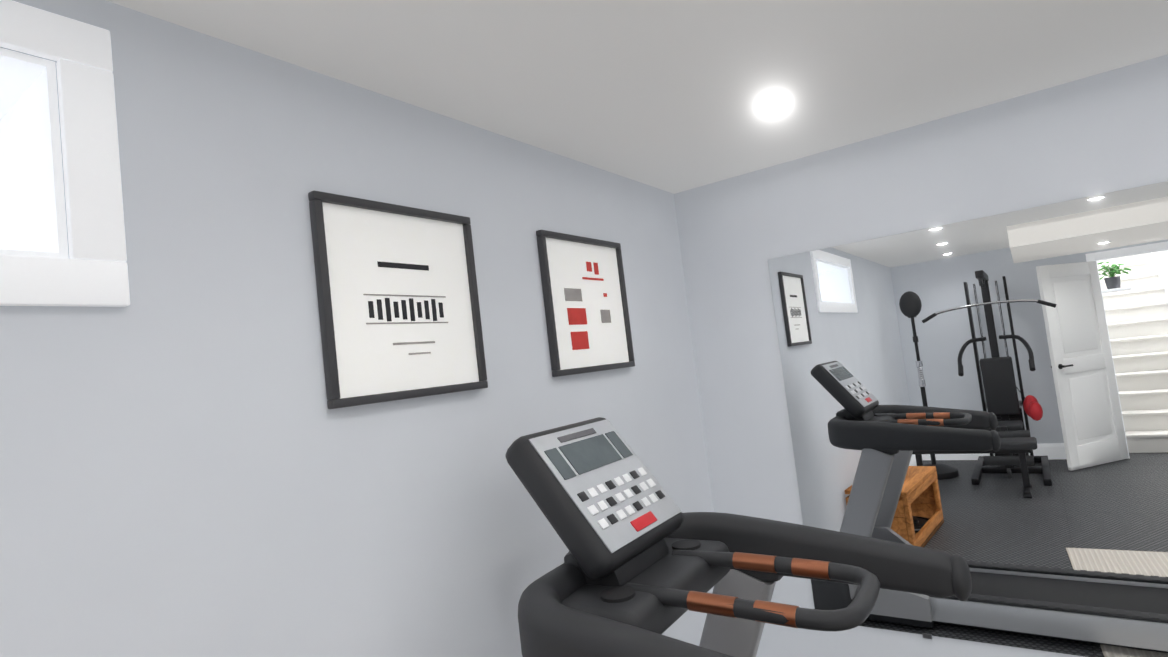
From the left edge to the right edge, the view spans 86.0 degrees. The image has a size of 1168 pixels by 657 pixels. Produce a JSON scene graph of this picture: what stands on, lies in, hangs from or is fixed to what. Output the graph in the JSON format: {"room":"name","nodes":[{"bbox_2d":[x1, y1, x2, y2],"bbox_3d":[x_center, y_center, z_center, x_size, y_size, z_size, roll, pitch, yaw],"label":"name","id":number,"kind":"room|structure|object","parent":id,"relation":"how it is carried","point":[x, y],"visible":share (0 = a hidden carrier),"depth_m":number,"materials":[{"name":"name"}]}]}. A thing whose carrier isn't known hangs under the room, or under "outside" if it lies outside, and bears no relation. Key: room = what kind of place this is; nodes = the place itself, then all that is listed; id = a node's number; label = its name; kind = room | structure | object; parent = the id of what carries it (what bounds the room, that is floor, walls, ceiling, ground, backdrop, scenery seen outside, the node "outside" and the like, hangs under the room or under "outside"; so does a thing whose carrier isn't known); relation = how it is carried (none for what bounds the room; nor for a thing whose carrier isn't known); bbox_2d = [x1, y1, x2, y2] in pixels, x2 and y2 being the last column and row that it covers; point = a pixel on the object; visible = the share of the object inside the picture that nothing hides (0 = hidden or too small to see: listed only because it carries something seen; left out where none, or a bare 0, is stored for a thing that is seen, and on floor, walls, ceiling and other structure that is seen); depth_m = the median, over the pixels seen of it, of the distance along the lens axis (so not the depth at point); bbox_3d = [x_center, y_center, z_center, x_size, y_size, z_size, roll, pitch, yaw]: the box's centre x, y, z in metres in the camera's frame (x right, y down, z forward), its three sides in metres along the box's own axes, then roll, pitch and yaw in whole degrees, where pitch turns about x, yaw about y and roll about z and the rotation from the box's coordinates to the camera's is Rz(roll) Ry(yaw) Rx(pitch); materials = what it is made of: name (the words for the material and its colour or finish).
{"room":"home gym","nodes":[
{"label":"home gym","id":0,"kind":"room"},
{"bbox_2d":[0,0,713,656],"bbox_3d":[-1.288,0.593,0.551,0.360,2.300,5.870,-9,-4,35],"label":"wall","id":1,"kind":"structure","parent":0,"point":[192,464],"depth_m":1.29,"materials":[{"name":"paint"}]},
{"bbox_2d":[0,0,129,306],"bbox_3d":[-1.313,-0.246,0.679,0.371,0.488,1.254,-9,-4,35],"label":"window unit","id":2,"kind":"structure","parent":1,"relation":"in","point":[3,240],"depth_m":1.04,"materials":[{"name":"white plastic"}]},
{"bbox_2d":[308,190,487,408],"bbox_3d":[-0.438,-0.069,1.559,0.024,0.480,0.474,-9,-4,35],"label":"picture frame","id":3,"kind":"object","parent":1,"relation":"attached to","point":[398,304],"visible":0.98,"depth_m":1.52,"materials":[{"name":"grey"}]},
{"bbox_2d":[536,230,634,376],"bbox_3d":[0.019,-0.086,2.206,0.024,0.476,0.483,-9,-4,35],"label":"picture frame","id":4,"kind":"object","parent":1,"relation":"attached to","point":[586,305],"visible":0.98,"depth_m":2.18,"materials":[{"name":"grey"}]},
{"bbox_2d":[106,0,1167,193],"bbox_3d":[0.700,-0.934,-0.705,5.690,0.120,6.170,-9,-4,35],"label":"ceiling","id":5,"kind":"structure","parent":0,"point":[667,95],"depth_m":1.64,"materials":[{"name":"white paint"}]},
{"bbox_2d":[756,96,790,110],"bbox_3d":[0.589,-0.700,1.950,0.098,0.017,0.098,-8,-4,26],"label":"recessed light","id":6,"kind":"object","parent":5,"relation":"in","point":[773,103],"visible":1,"depth_m":1.91,"materials":[{"name":"white"}]},
{"bbox_2d":[674,54,1167,656],"bbox_3d":[1.965,0.296,1.932,4.390,2.300,0.150,-9,-4,35],"label":"wall","id":7,"kind":"structure","parent":0,"point":[1104,132],"depth_m":2.49,"materials":[{"name":"paint"}]},
{"bbox_2d":[768,181,1167,656],"bbox_3d":[1.941,0.286,1.849,2.658,1.509,0.012,-9,-4,35],"label":"wall mirror","id":8,"kind":"object","parent":7,"relation":"attached to","point":[986,398],"visible":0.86,"depth_m":2.18,"materials":[{"name":"clear glass"}]},
{"bbox_3d":[1.313,1.431,0.343,1.257,0.009,1.907,-9,-4,38],"label":"rug","id":9,"kind":"object","parent":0,"visible":0},
{"bbox_2d":[505,417,971,656],"bbox_3d":[0.606,0.854,1.171,1.849,1.395,0.879,-9,-4,35],"label":"treadmill","id":10,"kind":"object","parent":9,"relation":"on","point":[643,567],"visible":1,"depth_m":1.45,"materials":[{"name":"grey plastic"}]}
]}

